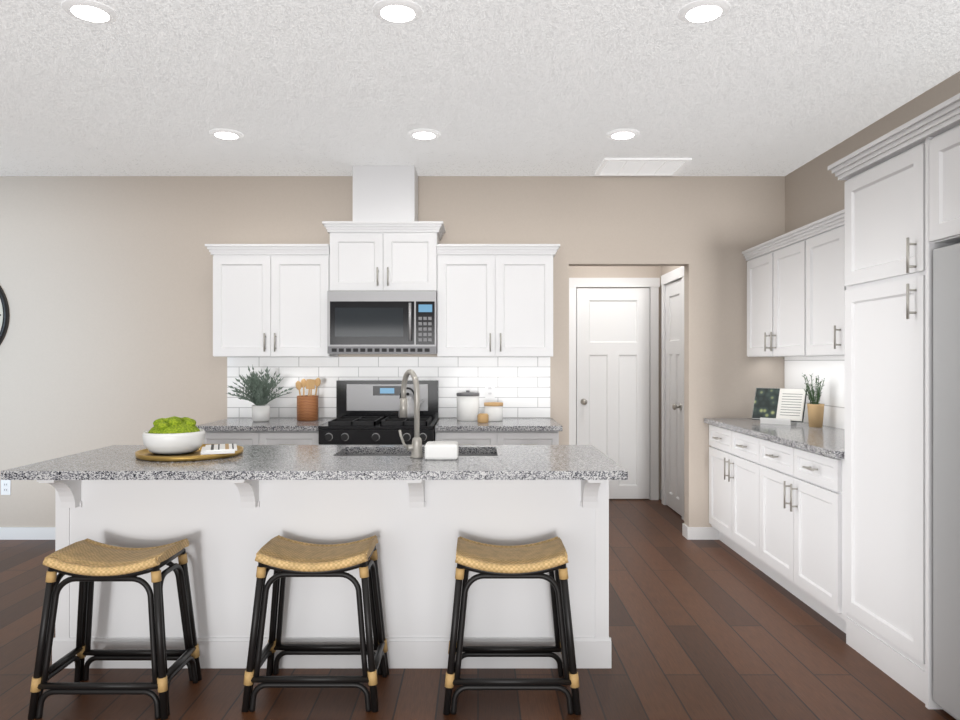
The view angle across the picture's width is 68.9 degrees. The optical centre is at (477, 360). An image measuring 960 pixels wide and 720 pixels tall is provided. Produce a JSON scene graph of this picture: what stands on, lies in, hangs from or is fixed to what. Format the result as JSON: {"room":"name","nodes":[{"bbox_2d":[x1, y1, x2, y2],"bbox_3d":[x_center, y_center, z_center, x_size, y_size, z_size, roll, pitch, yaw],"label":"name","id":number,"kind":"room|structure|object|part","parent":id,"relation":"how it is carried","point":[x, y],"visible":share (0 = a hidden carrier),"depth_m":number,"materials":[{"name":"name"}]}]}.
{"room":"kitchen","nodes":[
{"label":"kitchen","id":0,"kind":"room"},
{"bbox_2d":[0,176,783,526],"bbox_3d":[-2.017,-0.025,5.343,8.967,2.740,0.120,0,0,0],"label":"wall","id":1,"kind":"structure","parent":0,"point":[106,283],"depth_m":5.28,"materials":[{"name":"beige paint"}]},
{"bbox_2d":[0,286,9,344],"bbox_3d":[-3.935,-0.345,5.262,0.800,0.800,0.040,0,0,0],"label":"wall clock","id":2,"kind":"object","parent":1,"relation":"attached to","point":[4,315],"visible":1,"depth_m":5.26,"materials":[{"name":"black"}]},
{"bbox_2d":[1,480,10,494],"bbox_3d":[-3.560,0.951,5.278,0.072,0.116,0.008,0,0,0],"label":"electrical outlet plate","id":3,"kind":"object","parent":1,"relation":"attached to","point":[5,487],"visible":0.98,"depth_m":5.28,"materials":[{"name":"white plastic"}]},
{"bbox_2d":[209,249,337,356],"bbox_3d":[-1.467,-0.411,5.118,0.825,0.757,0.325,0,0,0],"label":"upper cabinet","id":4,"kind":"object","parent":1,"relation":"attached to","point":[267,302],"depth_m":4.97,"materials":[{"name":"white wood"}]},
{"bbox_2d":[0,490,718,539],"bbox_3d":[-2.330,1.299,6.044,8.340,0.092,1.552,0,0,0],"label":"baseboard","id":5,"kind":"structure","parent":1,"relation":"attached to","point":[48,533],"depth_m":5.27,"materials":[{"name":"white wood"}]},
{"bbox_2d":[325,225,440,291],"bbox_3d":[-0.671,-0.723,5.118,0.762,0.455,0.325,0,0,0],"label":"upper cabinet","id":6,"kind":"object","parent":1,"relation":"attached to","point":[361,257],"depth_m":4.96,"materials":[{"name":"white wood"}]},
{"bbox_2d":[327,291,436,353],"bbox_3d":[-0.672,-0.271,5.056,0.758,0.438,0.446,0,0,0],"label":"microwave","id":7,"kind":"object","parent":6,"relation":"attached to","point":[381,322],"visible":1,"depth_m":4.88,"materials":[{"name":"silver metal"}]},
{"bbox_3d":[-0.759,-0.271,4.886,0.478,0.202,0.014,0,0,0],"label":"glass","id":8,"kind":"part","parent":7,"relation":"part of","materials":[{"name":"grey glass"}]},
{"bbox_2d":[353,165,417,220],"bbox_3d":[-0.672,-1.190,5.131,0.440,0.405,0.300,0,0,0],"label":"enclosure","id":9,"kind":"object","parent":1,"relation":"attached to","point":[385,192],"visible":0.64,"depth_m":4.98,"materials":[{"name":"white paint"}]},
{"bbox_2d":[227,357,549,417],"bbox_3d":[-0.672,0.199,5.279,2.435,0.462,0.008,0,0,0],"label":"backsplash","id":10,"kind":"structure","parent":1,"relation":"attached to","point":[522,387],"depth_m":5.28,"materials":[{"name":"tile"}]},
{"bbox_2d":[485,383,494,398],"bbox_3d":[0.090,0.225,5.271,0.072,0.116,0.008,0,0,0],"label":"electrical outlet plate","id":11,"kind":"object","parent":1,"relation":"attached to","point":[489,390],"visible":1,"depth_m":5.27,"materials":[{"name":"white plastic"}]},
{"bbox_2d":[437,249,556,356],"bbox_3d":[0.124,-0.411,5.118,0.824,0.757,0.325,0,0,0],"label":"upper cabinet","id":12,"kind":"object","parent":1,"relation":"attached to","point":[493,300],"depth_m":4.97,"materials":[{"name":"white wood"}]},
{"bbox_2d":[576,288,648,498],"bbox_3d":[1.309,0.313,6.797,0.704,2.040,0.034,0,0,0],"label":"door","id":13,"kind":"structure","parent":1,"relation":"in","point":[612,365],"depth_m":6.78,"materials":[{"name":"white wood"}]},
{"bbox_2d":[580,399,586,404],"bbox_3d":[1.023,0.395,6.742,0.062,0.062,0.076,0,0,0],"label":"doorknob set","id":14,"kind":"object","parent":13,"relation":"attached to","point":[583,401],"depth_m":6.71,"materials":[{"name":"grey metal"}]},
{"bbox_2d":[569,278,659,499],"bbox_3d":[1.309,0.270,6.793,0.896,2.150,0.054,0,0,0],"label":"door frame","id":15,"kind":"structure","parent":1,"relation":"attached to","point":[652,285],"depth_m":6.77,"materials":[{"name":"white wood"}]},
{"bbox_2d":[661,266,683,519],"bbox_3d":[1.760,0.270,6.250,0.058,2.150,0.752,0,0,0],"label":"door frame","id":16,"kind":"structure","parent":1,"relation":"attached to","point":[672,276],"depth_m":6.54,"materials":[{"name":"white wood"}]},
{"bbox_2d":[666,279,681,515],"bbox_3d":[1.765,0.313,6.250,0.030,2.040,0.560,0,0,0],"label":"door","id":17,"kind":"structure","parent":1,"relation":"in","point":[673,395],"depth_m":6.27,"materials":[{"name":"white wood"}]},
{"bbox_2d":[672,403,681,409],"bbox_3d":[1.712,0.395,6.036,0.076,0.062,0.062,0,0,0],"label":"doorknob set","id":18,"kind":"object","parent":17,"relation":"attached to","point":[674,406],"depth_m":6.02,"materials":[{"name":"grey metal"}]},
{"bbox_2d":[0,499,955,719],"bbox_3d":[-2.017,1.375,1.970,8.967,0.060,9.940,0,0,0],"label":"floor","id":19,"kind":"structure","parent":0,"point":[709,630],"depth_m":3.02,"materials":[{"name":"brown wood"}]},
{"bbox_2d":[28,538,201,719],"bbox_3d":[-1.430,1.044,2.795,0.526,0.606,0.347,0,0,0],"label":"stool","id":20,"kind":"object","parent":19,"relation":"on","point":[87,563],"visible":1,"depth_m":2.67,"materials":[{"name":"black wood"}]},
{"bbox_2d":[203,431,318,444],"bbox_3d":[-1.459,0.906,4.971,0.802,0.878,0.620,0,0,0],"label":"base cabinet","id":21,"kind":"object","parent":19,"relation":"on","point":[211,437],"depth_m":4.66,"materials":[{"name":"white wood"}]},
{"bbox_2d":[241,535,388,711],"bbox_3d":[-0.645,1.044,2.850,0.526,0.606,0.347,0,0,0],"label":"stool","id":22,"kind":"object","parent":19,"relation":"on","point":[282,557],"visible":1,"depth_m":2.72,"materials":[{"name":"black wood"}]},
{"bbox_2d":[37,480,610,667],"bbox_3d":[-0.640,0.905,3.219,2.448,0.879,0.693,0,0,0],"label":"kitchen island","id":23,"kind":"object","parent":19,"relation":"on","point":[228,529],"visible":0.77,"depth_m":3.08,"materials":[{"name":"white wood"}]},
{"bbox_2d":[0,445,627,479],"bbox_3d":[-0.640,0.447,3.159,2.450,0.034,0.851,0,0,0],"label":"island countertop","id":24,"kind":"structure","parent":23,"relation":"on","point":[333,462],"depth_m":2.88,"materials":[{"name":"stone"}]},
{"bbox_2d":[135,444,243,461],"bbox_3d":[-1.317,0.418,3.210,0.460,0.022,0.460,0,0,0],"label":"tray","id":25,"kind":"object","parent":24,"relation":"on","point":[145,454],"visible":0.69,"depth_m":3.05,"materials":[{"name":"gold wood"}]},
{"bbox_2d":[142,416,205,454],"bbox_3d":[-1.394,0.338,3.215,0.268,0.168,0.268,0,0,0],"label":"moss bowl","id":26,"kind":"object","parent":25,"relation":"on","point":[174,435],"visible":1,"depth_m":3.13,"materials":[{"name":"white ceramic"}]},
{"bbox_2d":[201,444,236,454],"bbox_3d":[-1.171,0.397,3.169,0.150,0.018,0.225,0,0,-20],"label":"napkins","id":27,"kind":"object","parent":25,"relation":"on","point":[219,448],"visible":1,"depth_m":3.11,"materials":[{"name":"white"}]},
{"bbox_2d":[398,369,423,457],"bbox_3d":[-0.305,0.233,3.195,0.125,0.392,0.230,0,0,0],"label":"faucet","id":28,"kind":"object","parent":24,"relation":"on","point":[415,447],"visible":1,"depth_m":3.11,"materials":[{"name":"silver metal"}]},
{"bbox_2d":[344,454,495,455],"bbox_3d":[-0.285,0.576,3.335,0.762,0.219,0.342,0,0,0],"label":"sink","id":29,"kind":"object","parent":24,"relation":"in","point":[411,454],"depth_m":3.50,"materials":[{"name":"silver metal"}]},
{"bbox_2d":[425,441,458,459],"bbox_3d":[-0.160,0.395,3.090,0.145,0.070,0.120,0,0,0],"label":"towel","id":30,"kind":"object","parent":24,"relation":"on","point":[441,450],"visible":1,"depth_m":3.03,"materials":[{"name":"white fabric"}]},
{"bbox_2d":[319,380,438,444],"bbox_3d":[-0.672,0.744,4.909,0.754,1.198,0.724,0,0,0],"label":"range","id":31,"kind":"object","parent":19,"relation":"on","point":[367,412],"visible":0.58,"depth_m":5.18,"materials":[{"name":"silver metal"}]},
{"bbox_2d":[398,387,423,417],"bbox_3d":[-0.479,0.295,4.983,0.179,0.217,0.136,0,0,0],"label":"kettle","id":32,"kind":"object","parent":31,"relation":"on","point":[410,404],"visible":0.6,"depth_m":4.95,"materials":[{"name":"silver metal"}]},
{"bbox_2d":[435,431,558,444],"bbox_3d":[0.127,0.906,4.971,0.826,0.878,0.620,0,0,0],"label":"base cabinet","id":33,"kind":"object","parent":19,"relation":"on","point":[459,437],"depth_m":4.66,"materials":[{"name":"white wood"}]},
{"bbox_2d":[196,418,562,430],"bbox_3d":[-0.660,0.448,4.955,2.440,0.035,0.639,0,0,0],"label":"countertop","id":34,"kind":"structure","parent":33,"relation":"on","point":[442,424],"depth_m":4.67,"materials":[{"name":"stone"}]},
{"bbox_2d":[226,365,292,421],"bbox_3d":[-1.540,0.225,4.946,0.481,0.410,0.433,0,0,0],"label":"potted plant","id":35,"kind":"object","parent":34,"relation":"on","point":[256,386],"visible":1,"depth_m":4.93,"materials":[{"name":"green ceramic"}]},
{"bbox_2d":[296,378,320,420],"bbox_3d":[-1.228,0.275,5.073,0.181,0.310,0.152,0,0,0],"label":"utensil crock","id":36,"kind":"object","parent":34,"relation":"on","point":[307,407],"visible":1,"depth_m":5.03,"materials":[{"name":"brown wood"}]},
{"bbox_2d":[456,390,478,420],"bbox_3d":[-0.073,0.321,5.073,0.166,0.218,0.166,0,0,0],"label":"canister","id":37,"kind":"object","parent":34,"relation":"on","point":[467,405],"visible":0.96,"depth_m":5.00,"materials":[{"name":"white ceramic"}]},
{"bbox_2d":[477,413,488,422],"bbox_3d":[0.035,0.398,4.883,0.078,0.064,0.078,0,0,0],"label":"salt","id":38,"kind":"object","parent":34,"relation":"on","point":[482,417],"visible":1,"depth_m":4.85,"materials":[{"name":"brown wood"}]},
{"bbox_2d":[484,402,502,420],"bbox_3d":[0.112,0.363,5.033,0.138,0.132,0.138,0,0,0],"label":"jar","id":39,"kind":"object","parent":34,"relation":"on","point":[493,411],"visible":0.92,"depth_m":4.97,"materials":[{"name":"white ceramic"}]},
{"bbox_2d":[484,402,502,406],"bbox_3d":[0.112,0.309,5.033,0.138,0.024,0.138,0,0,0],"label":"lid","id":40,"kind":"object","parent":39,"relation":"on","point":[486,404],"depth_m":4.98,"materials":[{"name":"brown wood"}]},
{"bbox_2d":[443,536,580,714],"bbox_3d":[0.130,1.044,2.830,0.526,0.606,0.347,0,0,0],"label":"stool","id":41,"kind":"object","parent":19,"relation":"on","point":[537,560],"visible":1,"depth_m":2.69,"materials":[{"name":"black wood"}]},
{"bbox_2d":[709,425,752,563],"bbox_3d":[2.027,0.906,4.777,0.575,0.878,1.009,0,0,0],"label":"base cabinet","id":42,"kind":"object","parent":19,"relation":"on","point":[730,451],"depth_m":4.81,"materials":[{"name":"white wood"}]},
{"bbox_2d":[753,436,846,632],"bbox_3d":[2.027,0.906,3.864,0.575,0.878,1.053,0,0,0],"label":"base cabinet","id":43,"kind":"object","parent":19,"relation":"on","point":[777,512],"depth_m":3.78,"materials":[{"name":"white wood"}]},
{"bbox_2d":[704,418,844,457],"bbox_3d":[2.004,0.448,4.306,0.608,0.035,1.936,0,0,0],"label":"countertop","id":44,"kind":"structure","parent":43,"relation":"on","point":[828,441],"depth_m":4.15,"materials":[{"name":"stone"}]},
{"bbox_2d":[752,388,806,424],"bbox_3d":[2.058,0.309,4.798,0.340,0.241,0.125,0,0,42],"label":"cookbook stand","id":45,"kind":"object","parent":44,"relation":"on","point":[783,406],"visible":0.98,"depth_m":4.79,"materials":[{"name":"white paper"}]},
{"bbox_2d":[802,373,824,427],"bbox_3d":[2.197,0.252,4.568,0.158,0.354,0.172,0,0,0],"label":"rosemary plant","id":46,"kind":"object","parent":44,"relation":"on","point":[815,413],"visible":1,"depth_m":4.53,"materials":[{"name":"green plant"}]},
{"bbox_2d":[845,142,924,702],"bbox_3d":[2.009,0.240,3.030,0.612,2.210,0.610,0,0,0],"label":"pantry cabinet","id":47,"kind":"object","parent":19,"relation":"on","point":[885,411],"visible":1,"depth_m":2.99,"materials":[{"name":"white wood"}]},
{"bbox_2d":[827,93,959,179],"bbox_3d":[2.002,-0.903,2.542,0.625,0.075,1.685,0,0,0],"label":"crown molding","id":48,"kind":"structure","parent":47,"relation":"attached to","point":[944,116],"depth_m":2.83,"materials":[{"name":"white wood"}]},
{"bbox_2d":[925,124,959,708],"bbox_3d":[2.009,0.240,2.236,0.612,2.210,0.973,0,0,0],"label":"surround","id":49,"kind":"object","parent":19,"relation":"on","point":[942,189],"visible":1,"depth_m":2.70,"materials":[{"name":"white wood"}]},
{"bbox_2d":[933,243,959,719],"bbox_3d":[1.986,0.452,2.235,0.602,1.763,0.910,0,0,0],"label":"refrigerator","id":50,"kind":"object","parent":19,"relation":"on","point":[946,478],"visible":0.92,"depth_m":2.61,"materials":[{"name":"silver metal"}]},
{"bbox_2d":[0,0,959,175],"bbox_3d":[-2.017,-1.445,1.970,8.967,0.100,9.940,0,0,0],"label":"ceiling","id":51,"kind":"structure","parent":0,"point":[482,87],"depth_m":3.52,"materials":[{"name":"white paint"}]},
{"bbox_2d":[61,0,117,23],"bbox_3d":[-1.545,-1.389,2.790,0.200,0.012,0.200,0,0,0],"label":"recessed light","id":52,"kind":"object","parent":51,"relation":"in","point":[91,11],"visible":1,"depth_m":2.77,"materials":[{"name":"white plastic"}]},
{"bbox_2d":[209,129,243,139],"bbox_3d":[-1.545,-1.389,4.300,0.200,0.012,0.200,0,0,0],"label":"recessed light","id":53,"kind":"object","parent":51,"relation":"in","point":[229,134],"visible":1,"depth_m":4.28,"materials":[{"name":"white"}]},
{"bbox_2d":[372,0,422,23],"bbox_3d":[-0.320,-1.389,2.790,0.200,0.012,0.200,0,0,0],"label":"recessed light","id":54,"kind":"object","parent":51,"relation":"in","point":[399,11],"visible":1,"depth_m":2.77,"materials":[{"name":"white"}]},
{"bbox_2d":[408,129,439,139],"bbox_3d":[-0.330,-1.389,4.300,0.200,0.012,0.200,0,0,0],"label":"recessed light","id":55,"kind":"object","parent":51,"relation":"in","point":[424,134],"visible":1,"depth_m":4.28,"materials":[{"name":"white plastic"}]},
{"bbox_2d":[606,129,638,139],"bbox_3d":[0.890,-1.389,4.300,0.200,0.012,0.200,0,0,0],"label":"recessed light","id":56,"kind":"object","parent":51,"relation":"in","point":[620,134],"visible":1,"depth_m":4.28,"materials":[{"name":"white"}]},
{"bbox_2d":[595,158,691,175],"bbox_3d":[1.170,-1.389,5.015,0.600,0.012,0.410,0,0,0],"label":"ceiling vent","id":57,"kind":"object","parent":51,"relation":"in","point":[641,166],"visible":1,"depth_m":4.99,"materials":[{"name":"white metal"}]},
{"bbox_2d":[678,0,729,23],"bbox_3d":[0.900,-1.389,2.790,0.200,0.012,0.200,0,0,0],"label":"recessed light","id":58,"kind":"object","parent":51,"relation":"in","point":[700,11],"visible":1,"depth_m":2.77,"materials":[{"name":"white"}]},
{"bbox_2d":[784,71,959,428],"bbox_3d":[2.392,-0.025,1.140,0.150,2.740,8.280,0,0,0],"label":"wall","id":59,"kind":"structure","parent":0,"point":[812,193],"depth_m":4.59,"materials":[{"name":"beige paint"}]},
{"bbox_2d":[742,233,797,356],"bbox_3d":[2.165,-0.411,4.763,0.300,0.757,1.036,0,0,0],"label":"upper cabinet","id":60,"kind":"object","parent":59,"relation":"attached to","point":[796,287],"depth_m":4.77,"materials":[{"name":"white wood"}]},
{"bbox_2d":[784,356,844,428],"bbox_3d":[2.313,0.199,4.306,0.008,0.462,1.936,0,0,0],"label":"backsplash","id":61,"kind":"structure","parent":59,"relation":"attached to","point":[830,370],"depth_m":4.67,"materials":[{"name":"tile"}]},
{"bbox_2d":[798,217,833,356],"bbox_3d":[2.165,-0.411,4.076,0.300,0.757,0.606,0,0,0],"label":"upper cabinet","id":62,"kind":"object","parent":59,"relation":"attached to","point":[816,243],"depth_m":4.19,"materials":[{"name":"white wood"}]},
{"bbox_2d":[834,213,846,355],"bbox_3d":[2.165,-0.411,3.622,0.300,0.757,0.570,0,0,0],"label":"upper cabinet","id":63,"kind":"object","parent":59,"relation":"attached to","point":[839,222],"depth_m":3.90,"materials":[{"name":"white wood"}]}
]}

